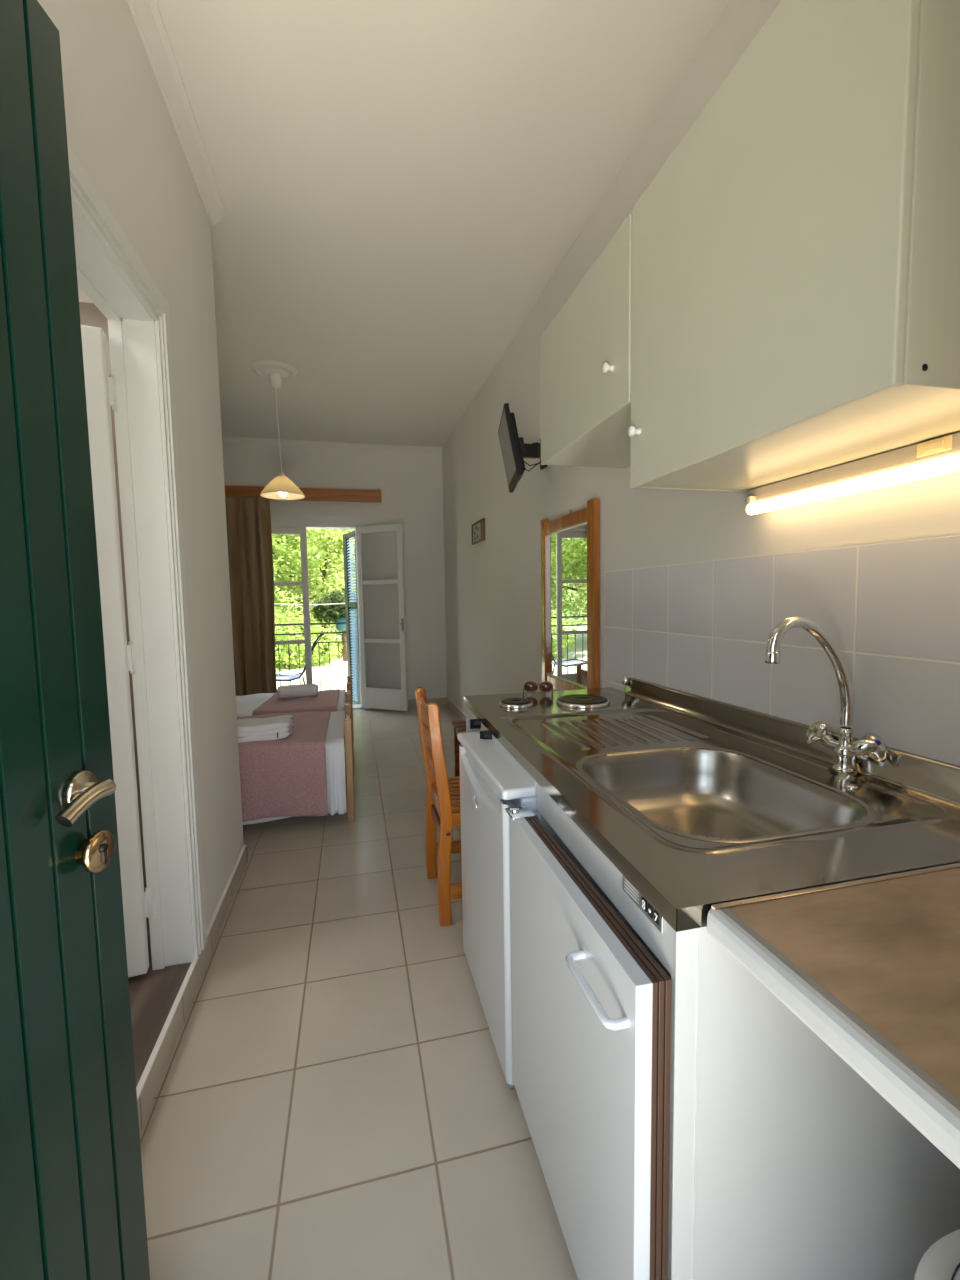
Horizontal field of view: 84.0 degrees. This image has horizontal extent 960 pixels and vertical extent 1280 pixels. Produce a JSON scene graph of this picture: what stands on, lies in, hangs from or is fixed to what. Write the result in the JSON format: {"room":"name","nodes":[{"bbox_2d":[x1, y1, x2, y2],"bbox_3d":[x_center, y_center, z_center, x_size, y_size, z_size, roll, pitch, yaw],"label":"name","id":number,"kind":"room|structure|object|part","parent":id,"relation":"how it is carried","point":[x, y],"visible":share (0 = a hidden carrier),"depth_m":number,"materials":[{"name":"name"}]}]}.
{"room":"studio apartment","nodes":[
{"label":"studio apartment","id":0,"kind":"room"},
{"bbox_2d":[78,286,92,302],"bbox_3d":[-1.811,-0.161,0.996,1.690,2.800,2.440,-2,5,-13],"label":"wall","id":1,"kind":"structure","parent":0,"point":[83,297],"depth_m":2.18,"materials":[{"name":"white paint"}]},
{"bbox_2d":[79,302,145,871],"bbox_3d":[-2.032,-0.155,2.189,1.570,2.435,0.025,-2,5,-13],"label":"tiles","id":2,"kind":"structure","parent":1,"relation":"attached to","point":[90,315],"depth_m":2.26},
{"bbox_2d":[37,0,243,927],"bbox_3d":[-0.908,-0.304,1.094,0.120,3.040,2.890,-2,5,-13],"label":"wall","id":3,"kind":"structure","parent":0,"point":[120,128],"depth_m":1.92,"materials":[{"name":"white paint"}]},
{"bbox_2d":[81,325,151,977],"bbox_3d":[-1.416,0.095,1.516,0.736,1.985,0.050,-3,5,-22],"label":"door","id":4,"kind":"structure","parent":3,"relation":"in","point":[100,389],"depth_m":1.61,"materials":[{"name":"white paint"}]},
{"bbox_2d":[67,142,206,969],"bbox_3d":[-0.942,0.029,1.331,0.140,2.169,0.963,-2,5,-13],"label":"trim","id":5,"kind":"structure","parent":3,"relation":"attached to","point":[110,272],"depth_m":1.68,"materials":[{"name":"white paint"}]},
{"bbox_2d":[136,956,198,1100],"bbox_3d":[-0.862,1.108,1.391,0.014,0.006,0.875,-2,5,-13],"label":"trim","id":6,"kind":"structure","parent":3,"relation":"attached to","point":[145,1074],"depth_m":1.49,"materials":[{"name":"white tile"}]},
{"bbox_2d":[127,0,226,225],"bbox_3d":[-0.874,-1.804,1.127,0.065,0.055,2.660,-2,5,-13],"label":"trim","id":7,"kind":"structure","parent":3,"relation":"attached to","point":[146,14],"depth_m":1.82,"materials":[{"name":"paint"}]},
{"bbox_2d":[137,844,247,1132],"bbox_3d":[-0.851,1.154,1.354,0.012,0.091,2.652,-2,5,-13],"label":"baseboard","id":8,"kind":"structure","parent":3,"relation":"attached to","point":[144,1102],"depth_m":1.70,"materials":[{"name":"tile"}]},
{"bbox_2d":[128,872,191,1086],"bbox_3d":[-1.685,1.243,1.196,1.690,0.205,2.320,-2,5,-13],"label":"floor","id":9,"kind":"structure","parent":0,"point":[152,994],"depth_m":1.61,"materials":[{"name":"brown tile"}]},
{"bbox_2d":[222,443,446,698],"bbox_3d":[-2.002,-0.689,6.118,3.720,3.040,0.200,-2,5,-13],"label":"wall","id":10,"kind":"structure","parent":0,"point":[410,484],"depth_m":6.23,"materials":[{"name":"white paint"}]},
{"bbox_2d":[225,485,381,502],"bbox_3d":[-2.161,-1.614,5.857,2.115,0.160,0.095,-2,5,-13],"label":"rail","id":11,"kind":"object","parent":10,"relation":"attached to","point":[311,494],"visible":0.66,"depth_m":5.91,"materials":[{"name":"brown wood"}]},
{"bbox_2d":[225,496,276,695],"bbox_3d":[-2.684,-0.342,5.709,0.924,2.356,0.120,-2,5,-13],"label":"curtain","id":12,"kind":"object","parent":11,"relation":"hanging from","point":[248,519],"visible":0.54,"depth_m":5.75,"materials":[{"name":"brown fabric"}]},
{"bbox_2d":[222,437,441,452],"bbox_3d":[-2.067,-2.167,5.861,3.338,0.050,0.050,-2,5,-13],"label":"trim","id":13,"kind":"structure","parent":10,"relation":"attached to","point":[240,440],"depth_m":5.95,"materials":[{"name":"paint"}]},
{"bbox_2d":[270,514,407,710],"bbox_3d":[-1.739,-0.290,6.128,1.821,2.254,0.520,-1,5,0],"label":"french door","id":14,"kind":"structure","parent":10,"relation":"in","point":[371,697],"depth_m":6.04,"materials":[{"name":"white paint"}]},
{"bbox_2d":[343,530,360,704],"bbox_3d":[-1.571,-0.240,6.623,0.050,2.170,0.570,-3,5,-29],"label":"shutter","id":15,"kind":"object","parent":14,"relation":"attached to","point":[352,628],"visible":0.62,"depth_m":6.68,"materials":[{"name":"blue"}]},
{"bbox_2d":[369,697,445,708],"bbox_3d":[-0.860,0.752,6.393,0.921,0.086,0.012,-2,5,-13],"label":"baseboard","id":16,"kind":"structure","parent":10,"relation":"attached to","point":[438,700],"depth_m":6.45,"materials":[{"name":"tile"}]},
{"bbox_2d":[140,704,577,1279],"bbox_3d":[-1.249,1.127,3.086,3.420,0.120,6.700,-2,5,-13],"label":"floor","id":17,"kind":"structure","parent":0,"point":[333,1099],"depth_m":1.41,"materials":[{"name":"tile"}]},
{"bbox_2d":[344,693,354,821],"bbox_3d":[-1.836,0.612,3.256,2.052,0.900,0.890,-2,5,-13],"label":"bed","id":18,"kind":"object","parent":17,"relation":"on","point":[348,726],"visible":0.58,"depth_m":3.08,"materials":[{"name":"brown wood"}]},
{"bbox_2d":[243,711,346,824],"bbox_3d":[-1.803,0.786,3.221,1.929,0.431,0.939,-2,5,-13],"label":"sheet","id":19,"kind":"object","parent":18,"relation":"on","point":[334,743],"visible":0.13,"depth_m":3.03,"materials":[{"name":"white fabric"}]},
{"bbox_2d":[237,711,330,821],"bbox_3d":[-1.487,0.763,3.288,1.076,0.436,0.875,-2,5,-13],"label":"bedspread","id":20,"kind":"object","parent":19,"relation":"on","point":[285,777],"visible":0.45,"depth_m":2.96,"materials":[{"name":"pink fabric"}]},
{"bbox_2d":[237,715,293,742],"bbox_3d":[-1.368,0.522,3.063,0.554,0.095,0.286,-2,5,-18],"label":"folded towel","id":21,"kind":"object","parent":20,"relation":"on","point":[276,727],"visible":0.55,"depth_m":3.02,"materials":[{"name":"white fabric"}]},
{"bbox_3d":[-0.859,0.497,3.482,0.024,0.060,0.808,-2,5,-13],"label":"foot rail","id":22,"kind":"part","parent":18,"relation":"part of","materials":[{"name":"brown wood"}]},
{"bbox_3d":[-0.858,0.599,3.490,0.040,0.355,0.040,-2,5,-13],"label":"post","id":23,"kind":"part","parent":18,"relation":"part of","materials":[{"name":"brown wood"}]},
{"bbox_3d":[-0.955,0.693,3.913,0.040,0.605,0.040,-2,5,-13],"label":"post","id":24,"kind":"part","parent":18,"relation":"part of","materials":[{"name":"brown wood"}]},
{"bbox_2d":[345,676,353,751],"bbox_3d":[-2.053,0.543,4.158,2.052,0.900,0.890,-2,5,-13],"label":"bed","id":25,"kind":"object","parent":17,"relation":"on","point":[349,678],"visible":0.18,"depth_m":4.39,"materials":[{"name":"brown wood"}]},
{"bbox_2d":[236,689,345,716],"bbox_3d":[-2.035,0.573,4.144,1.919,0.147,0.870,-2,5,-13],"label":"sheet","id":26,"kind":"object","parent":25,"relation":"on","point":[245,705],"visible":0.17,"depth_m":4.25,"materials":[{"name":"white fabric"}]},
{"bbox_2d":[252,689,338,715],"bbox_3d":[-1.429,0.538,4.243,0.586,0.142,0.817,-2,5,-13],"label":"bedspread","id":27,"kind":"object","parent":26,"relation":"on","point":[325,700],"visible":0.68,"depth_m":4.05,"materials":[{"name":"pink fabric"}]},
{"bbox_2d":[277,684,318,698],"bbox_3d":[-1.474,0.414,4.318,0.312,0.106,0.131,-2,5,-13],"label":"rolled towel","id":28,"kind":"object","parent":27,"relation":"on","point":[302,690],"visible":1,"depth_m":4.27,"materials":[{"name":"white fabric"}]},
{"bbox_3d":[-1.074,0.531,4.392,0.040,0.355,0.040,-2,5,-13],"label":"post","id":29,"kind":"part","parent":25,"relation":"part of","materials":[{"name":"brown wood"}]},
{"bbox_3d":[-1.171,0.624,4.814,0.040,0.605,0.040,-2,5,-13],"label":"post","id":30,"kind":"part","parent":25,"relation":"part of","materials":[{"name":"brown wood"}]},
{"bbox_2d":[415,687,461,925],"bbox_3d":[0.003,0.662,2.302,0.500,0.892,0.404,-2,5,-13],"label":"wooden chair","id":31,"kind":"object","parent":17,"relation":"on","point":[443,791],"visible":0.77,"depth_m":2.10,"materials":[{"name":"brown wood"}]},
{"bbox_3d":[-0.238,0.655,2.435,0.090,0.892,0.033,-2,5,-13],"label":"leg","id":32,"kind":"part","parent":31,"relation":"part of","materials":[{"name":"brown wood"}]},
{"bbox_3d":[-0.151,0.683,2.076,0.090,0.892,0.033,-2,5,-13],"label":"leg","id":33,"kind":"part","parent":31,"relation":"part of","materials":[{"name":"brown wood"}]},
{"bbox_2d":[451,720,465,776],"bbox_3d":[0.060,0.772,3.293,0.415,0.512,0.328,-2,5,-13],"label":"table","id":34,"kind":"object","parent":17,"relation":"on","point":[459,726],"visible":0.16,"depth_m":3.35,"materials":[{"name":"red wood"}]},
{"bbox_3d":[-0.142,0.779,3.377,0.040,0.491,0.040,-2,5,-13],"label":"leg","id":35,"kind":"part","parent":34,"relation":"part of","materials":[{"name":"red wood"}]},
{"bbox_2d":[457,731,537,1089],"bbox_3d":[0.264,0.745,1.678,0.563,0.819,0.586,-2,5,-13],"label":"fridge","id":36,"kind":"object","parent":17,"relation":"on","point":[490,782],"visible":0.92,"depth_m":1.50,"materials":[{"name":"white metal"}]},
{"bbox_3d":[0.016,0.753,1.620,0.038,0.740,0.578,-2,5,-13],"label":"door","id":37,"kind":"part","parent":36,"relation":"part of","materials":[{"name":"white metal"}]},
{"bbox_2d":[457,731,536,799],"bbox_3d":[0.259,0.350,1.647,0.559,0.027,0.586,-2,5,-13],"label":"fridge top","id":38,"kind":"object","parent":36,"relation":"attached to","point":[510,783],"depth_m":1.48,"materials":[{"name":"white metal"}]},
{"bbox_2d":[464,616,959,1279],"bbox_3d":[0.400,0.541,1.577,0.844,1.236,1.594,-2,5,-13],"label":"kitchenette","id":39,"kind":"object","parent":17,"relation":"on","point":[683,1121],"visible":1,"depth_m":0.85,"materials":[{"name":"white metal"}]},
{"bbox_3d":[-0.018,0.307,1.953,0.037,0.040,0.040,-2,5,-13],"label":"control knob","id":40,"kind":"part","parent":39,"relation":"part of","materials":[{"name":"black plastic"}]},
{"bbox_3d":[0.018,0.320,1.782,0.037,0.040,0.040,-2,5,-13],"label":"control knob","id":41,"kind":"part","parent":39,"relation":"part of","materials":[{"name":"black plastic"}]},
{"bbox_3d":[0.044,0.327,1.787,0.016,0.042,0.970,-2,5,-12],"label":"control panel","id":42,"kind":"part","parent":39,"relation":"part of","materials":[{"name":"white laminate"}]},
{"bbox_3d":[0.140,0.237,2.058,0.118,0.005,0.118,-2,5,-13],"label":"cooking plate","id":43,"kind":"part","parent":39,"relation":"part of","materials":[{"name":"grey metal"}]},
{"bbox_2d":[522,681,552,700],"bbox_3d":[0.239,0.209,2.200,0.125,0.058,0.139,0,5,8],"label":"sunglasses","id":44,"kind":"object","parent":39,"relation":"on","point":[530,686],"visible":0.98,"depth_m":2.26,"materials":[{"name":"brown plastic"}]},
{"bbox_3d":[0.248,0.200,2.265,0.124,0.050,0.006,0,5,8],"label":"frame","id":45,"kind":"part","parent":44,"relation":"part of","materials":[{"name":"brown plastic"}]},
{"bbox_3d":[0.401,0.231,2.079,0.192,0.005,0.192,-2,5,-13],"label":"cooking plate","id":46,"kind":"part","parent":39,"relation":"part of","materials":[{"name":"grey metal"}]},
{"bbox_3d":[0.211,0.403,1.018,0.018,0.077,0.611,-2,5,-12],"label":"panel","id":47,"kind":"part","parent":39,"relation":"part of","materials":[{"name":"white laminate"}]},
{"bbox_2d":[622,874,663,933],"bbox_3d":[0.246,0.394,0.806,0.005,0.029,0.119,-2,5,-12],"label":"control panel","id":48,"kind":"object","parent":39,"relation":"attached to","point":[642,901],"depth_m":0.79,"materials":[{"name":"white plastic"}]},
{"bbox_2d":[505,805,842,1279],"bbox_3d":[0.417,0.774,1.095,0.636,0.719,0.609,-2,5,-13],"label":"fridge","id":49,"kind":"object","parent":39,"relation":"in","point":[683,1121],"depth_m":0.79,"materials":[{"name":"white metal"}]},
{"bbox_2d":[464,688,959,907],"bbox_3d":[0.442,0.290,1.567,0.751,0.011,1.590,-2,5,-13],"label":"countertop","id":50,"kind":"structure","parent":39,"relation":"on","point":[911,829],"depth_m":1.00,"materials":[{"name":"silver metal"}]},
{"bbox_2d":[576,746,876,842],"bbox_3d":[0.507,0.396,1.199,0.481,0.158,0.544,-2,5,-13],"label":"sink bowl","id":51,"kind":"object","parent":39,"relation":"on","point":[683,794],"depth_m":1.35,"materials":[{"name":"silver metal"}]},
{"bbox_2d":[765,616,887,772],"bbox_3d":[0.762,0.127,1.214,0.260,0.364,0.188,-2,5,-13],"label":"mixer tap","id":52,"kind":"object","parent":39,"relation":"on","point":[833,752],"depth_m":1.23,"materials":[{"name":"silver metal"}]},
{"bbox_2d":[707,863,959,1168],"bbox_3d":[0.706,0.383,0.558,0.710,0.042,0.494,-2,5,-13],"label":"countertop","id":53,"kind":"structure","parent":39,"relation":"attached to","point":[871,966],"depth_m":0.59,"materials":[{"name":"brown laminate"}]},
{"bbox_2d":[914,1229,959,1279],"bbox_3d":[0.703,1.020,0.566,0.409,0.434,0.398,-2,5,-13],"label":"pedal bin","id":54,"kind":"object","parent":17,"relation":"on","point":[941,1261],"visible":1,"depth_m":0.70,"materials":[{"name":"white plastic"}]},
{"bbox_2d":[156,0,729,447],"bbox_3d":[-1.310,-2.062,2.828,3.800,0.200,6.700,-2,5,-13],"label":"ceiling","id":55,"kind":"structure","parent":0,"point":[400,184],"depth_m":2.18,"materials":[{"name":"paint"}]},
{"bbox_2d":[251,360,304,499],"bbox_3d":[-1.547,-1.584,4.097,0.348,0.948,0.330,-2,5,-13],"label":"pendant lamp","id":56,"kind":"object","parent":55,"relation":"hanging from","point":[281,487],"visible":1,"depth_m":4.04,"materials":[{"name":"paint"}]},
{"bbox_3d":[-1.547,-1.598,4.096,0.024,0.660,0.006,-2,5,-13],"label":"cord","id":57,"kind":"part","parent":56,"relation":"part of","materials":[{"name":"white plastic"}]},
{"bbox_3d":[-1.532,-1.198,4.130,0.329,0.167,0.329,-2,5,-13],"label":"lamp shade","id":58,"kind":"part","parent":56,"relation":"part of","materials":[{"name":"beige glass"}]},
{"bbox_2d":[442,0,959,712],"bbox_3d":[0.459,-0.500,3.269,0.262,3.040,6.500,-2,5,-13],"label":"wall","id":59,"kind":"structure","parent":0,"point":[493,584],"depth_m":2.55,"materials":[{"name":"white paint"}]},
{"bbox_2d":[446,697,465,719],"bbox_3d":[0.102,0.889,4.501,0.012,0.086,4.150,-2,5,-14],"label":"baseboard","id":60,"kind":"structure","parent":59,"relation":"attached to","point":[460,713],"depth_m":5.93,"materials":[{"name":"tile"}]},
{"bbox_2d":[471,518,484,544],"bbox_3d":[-0.018,-0.954,4.703,0.016,0.180,0.430,-2,5,-14],"label":"framed picture","id":61,"kind":"object","parent":59,"relation":"attached to","point":[478,528],"visible":1,"depth_m":4.68,"materials":[{"name":"brown wood"}]},
{"bbox_2d":[473,521,482,541],"bbox_3d":[-0.015,-0.954,4.704,0.012,0.160,0.390,-2,5,-13],"label":"print","id":62,"kind":"object","parent":61,"relation":"attached to","point":[477,526],"depth_m":4.69,"materials":[{"name":"brown"}]},
{"bbox_2d":[498,403,547,492],"bbox_3d":[0.265,-1.060,2.917,0.301,0.423,0.519,-1,5,-1],"label":"television","id":63,"kind":"object","parent":59,"relation":"attached to","point":[514,449],"visible":0.87,"depth_m":2.81,"materials":[{"name":"black plastic"}]},
{"bbox_3d":[0.281,-1.083,3.011,0.091,0.192,0.351,3,6,38],"label":"wall arm","id":64,"kind":"part","parent":63,"relation":"part of","materials":[{"name":"black metal"}]},
{"bbox_2d":[541,498,599,690],"bbox_3d":[0.464,-0.177,2.839,0.032,1.015,0.686,-2,5,-14],"label":"wall mirror","id":65,"kind":"object","parent":59,"relation":"attached to","point":[570,543],"visible":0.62,"depth_m":2.79,"materials":[{"name":"brown wood"}]},
{"bbox_2d":[548,523,586,686],"bbox_3d":[0.470,-0.183,2.847,0.004,0.825,0.560,-2,5,-14],"label":"mirror glass","id":66,"kind":"object","parent":65,"relation":"on","point":[567,542],"depth_m":2.84,"materials":[{"name":"silver"}]},
{"bbox_2d":[540,213,631,467],"bbox_3d":[0.499,-0.935,1.837,0.420,0.494,0.712,-2,5,-13],"label":"upper cabinet","id":67,"kind":"object","parent":59,"relation":"attached to","point":[585,351],"visible":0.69,"depth_m":1.73,"materials":[{"name":"beige laminate"}]},
{"bbox_3d":[0.372,-0.791,1.550,0.030,0.028,0.028,-2,5,-13],"label":"knob","id":68,"kind":"part","parent":67,"relation":"part of","materials":[{"name":"white plastic"}]},
{"bbox_2d":[604,534,959,765],"bbox_3d":[0.851,0.039,1.427,0.018,0.547,2.165,-2,5,-14],"label":"wall tiles","id":69,"kind":"structure","parent":59,"relation":"attached to","point":[891,610],"depth_m":1.37,"materials":[{"name":"white tile"}]},
{"bbox_2d":[604,532,959,571],"bbox_3d":[0.846,-0.236,1.406,0.018,0.005,2.167,-2,5,-14],"label":"trim","id":70,"kind":"structure","parent":59,"relation":"attached to","point":[952,533],"depth_m":1.35,"materials":[{"name":"white tile"}]},
{"bbox_2d":[628,0,959,492],"bbox_3d":[0.677,-0.765,1.134,0.429,0.735,0.748,-2,5,-13],"label":"upper cabinet","id":71,"kind":"object","parent":59,"relation":"attached to","point":[795,293],"visible":0.96,"depth_m":0.91,"materials":[{"name":"beige laminate"}]},
{"bbox_3d":[0.411,-0.556,1.420,0.030,0.028,0.028,-2,5,-13],"label":"knob","id":72,"kind":"part","parent":71,"relation":"part of","materials":[{"name":"white plastic"}]},
{"bbox_2d":[744,432,959,514],"bbox_3d":[0.871,-0.361,1.129,0.078,0.076,0.838,-2,5,-13],"label":"tube light","id":73,"kind":"object","parent":59,"relation":"attached to","point":[941,455],"visible":1,"depth_m":1.17,"materials":[{"name":"grey"}]},
{"bbox_2d":[923,440,943,451],"bbox_3d":[0.880,-0.376,1.034,0.005,0.015,0.036,-2,5,-13],"label":"rocker switch","id":74,"kind":"object","parent":73,"relation":"attached to","point":[930,445],"depth_m":1.03,"materials":[{"name":"beige plastic"}]},
{"bbox_2d":[917,435,951,456],"bbox_3d":[0.883,-0.376,1.036,0.004,0.026,0.063,-2,5,-13],"label":"switch","id":75,"kind":"object","parent":73,"relation":"attached to","point":[941,446],"depth_m":1.03,"materials":[{"name":"beige plastic"}]},
{"bbox_3d":[-2.103,0.974,7.046,3.700,0.180,1.400,-2,5,-13],"label":"floor","id":76,"kind":"structure","parent":0,"visible":0},
{"bbox_2d":[276,631,325,683],"bbox_3d":[-2.366,0.401,6.707,0.851,1.007,0.472,-2,5,-13],"label":"armchair","id":77,"kind":"object","parent":76,"relation":"on","point":[279,677],"visible":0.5,"depth_m":6.58,"materials":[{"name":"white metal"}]},
{"bbox_2d":[275,622,346,690],"bbox_3d":[-2.241,0.301,7.529,3.700,1.088,0.026,-2,5,-13],"label":"balcony railing","id":78,"kind":"object","parent":76,"relation":"on","point":[338,642],"visible":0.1,"depth_m":7.48,"materials":[{"name":"black metal"}]},
{"bbox_3d":[-2.247,-0.095,7.497,3.700,0.020,0.020,-2,5,-13],"label":"rail","id":79,"kind":"part","parent":78,"relation":"part of","materials":[{"name":"black metal"}]},
{"bbox_3d":[-2.250,-0.228,7.486,3.700,0.026,0.026,-2,5,-13],"label":"rail","id":80,"kind":"part","parent":78,"relation":"part of","materials":[{"name":"black metal"}]},
{"bbox_3d":[-2.245,0.036,7.507,3.700,0.016,0.016,-2,5,-13],"label":"rail","id":81,"kind":"part","parent":78,"relation":"part of","materials":[{"name":"black metal"}]},
{"bbox_3d":[0.298,-0.238,0.028,1.729,3.040,0.250,-2,5,-13],"label":"wall","id":82,"kind":"structure","parent":0,"visible":0},
{"bbox_2d":[0,0,149,1279],"bbox_3d":[-0.537,0.227,0.408,0.088,2.040,0.794,-1,5,-2],"label":"door","id":83,"kind":"structure","parent":82,"relation":"in","point":[72,1204],"depth_m":0.68,"materials":[{"name":"green wood"}]},
{"bbox_3d":[-0.520,0.215,0.708,0.032,0.040,0.085,-1,5,0],"label":"lever handle","id":84,"kind":"part","parent":83,"relation":"part of","materials":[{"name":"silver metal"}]},
{"label":"outside","id":85,"kind":"structure","parent":0,"visible":0},
{"bbox_2d":[311,588,356,622],"bbox_3d":[-3.967,-0.953,15.063,1.640,1.019,1.205,-2,5,-13],"label":"shrub","id":86,"kind":"object","parent":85,"point":[330,612],"visible":0.58,"depth_m":14.77,"materials":[{"name":"green plant"}]},
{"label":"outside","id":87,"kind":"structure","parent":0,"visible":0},
{"bbox_2d":[276,635,347,690],"bbox_3d":[-8.873,-1.100,37.179,70.000,0.162,60.000,-2,5,-13],"label":"ground","id":88,"kind":"structure","parent":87,"point":[334,668],"depth_m":12.55,"materials":[{"name":"white concrete"}]},
{"bbox_2d":[275,628,296,669],"bbox_3d":[-6.343,0.064,13.444,3.278,1.966,2.312,-2,5,-13],"label":"shrub","id":89,"kind":"object","parent":88,"relation":"on","point":[285,651],"visible":0.05,"depth_m":13.60,"materials":[{"name":"green plant"}]},
{"bbox_2d":[272,529,333,631],"bbox_3d":[-7.043,-2.454,14.992,5.389,6.421,3.856,-1,5,-1],"label":"tree","id":90,"kind":"object","parent":88,"relation":"on","point":[277,547],"visible":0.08,"depth_m":14.97,"materials":[{"name":"green plant"}]},
{"bbox_2d":[274,609,343,669],"bbox_3d":[-5.182,0.074,14.248,2.965,1.803,2.082,-2,5,-13],"label":"shrub","id":91,"kind":"object","parent":88,"relation":"on","point":[315,657],"visible":0.35,"depth_m":14.13,"materials":[{"name":"green plant"}]},
{"bbox_2d":[272,529,355,654],"bbox_3d":[-4.974,-2.442,16.589,6.286,6.075,4.256,-2,5,-13],"label":"tree","id":92,"kind":"object","parent":88,"relation":"on","point":[319,581],"visible":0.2,"depth_m":15.67,"materials":[{"name":"green plant"}]},
{"bbox_2d":[274,529,355,645],"bbox_3d":[-6.936,-3.723,20.183,8.043,8.195,5.602,-2,5,-16],"label":"tree","id":93,"kind":"object","parent":88,"relation":"on","point":[328,563],"visible":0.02,"depth_m":19.27,"materials":[{"name":"green plant"}]},
{"bbox_2d":[309,532,354,567],"bbox_3d":[-3.074,-3.765,19.398,7.091,8.268,4.892,-2,5,-13],"label":"tree","id":94,"kind":"object","parent":88,"relation":"on","point":[344,532],"visible":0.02,"depth_m":18.72,"materials":[{"name":"green plant"}]},
{"bbox_2d":[330,625,342,652],"bbox_3d":[-3.609,-0.219,17.688,3.036,1.760,2.064,-2,5,-13],"label":"shrub","id":95,"kind":"object","parent":88,"relation":"on","point":[340,634],"visible":0.03,"depth_m":17.25,"materials":[{"name":"green plant"}]},
{"bbox_2d":[336,616,346,660],"bbox_3d":[-3.837,-0.037,15.060,0.440,1.270,0.440,-2,5,-13],"label":"water tank","id":96,"kind":"object","parent":88,"relation":"on","point":[340,627],"visible":0.66,"depth_m":14.99,"materials":[{"name":"teal plastic"}]},
{"bbox_3d":[-3.844,-0.460,15.026,0.440,0.420,0.440,-2,5,-13],"label":"tank","id":97,"kind":"part","parent":96,"relation":"part of","materials":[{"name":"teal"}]},
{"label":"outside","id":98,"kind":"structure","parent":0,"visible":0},
{"bbox_2d":[281,568,343,636],"bbox_3d":[-9.877,-8.691,40.278,90.000,16.570,30.000,-2,5,-13],"label":"hill","id":99,"kind":"structure","parent":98,"point":[333,629],"depth_m":26.59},
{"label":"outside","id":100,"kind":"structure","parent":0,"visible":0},
{"bbox_2d":[274,603,344,604],"bbox_3d":[-3.757,-0.861,12.438,3.501,0.091,0.024,-2,5,-13],"label":"overhead wire","id":101,"kind":"object","parent":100,"point":[274,603],"visible":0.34,"depth_m":12.40,"materials":[{"name":"grey"}]}
]}

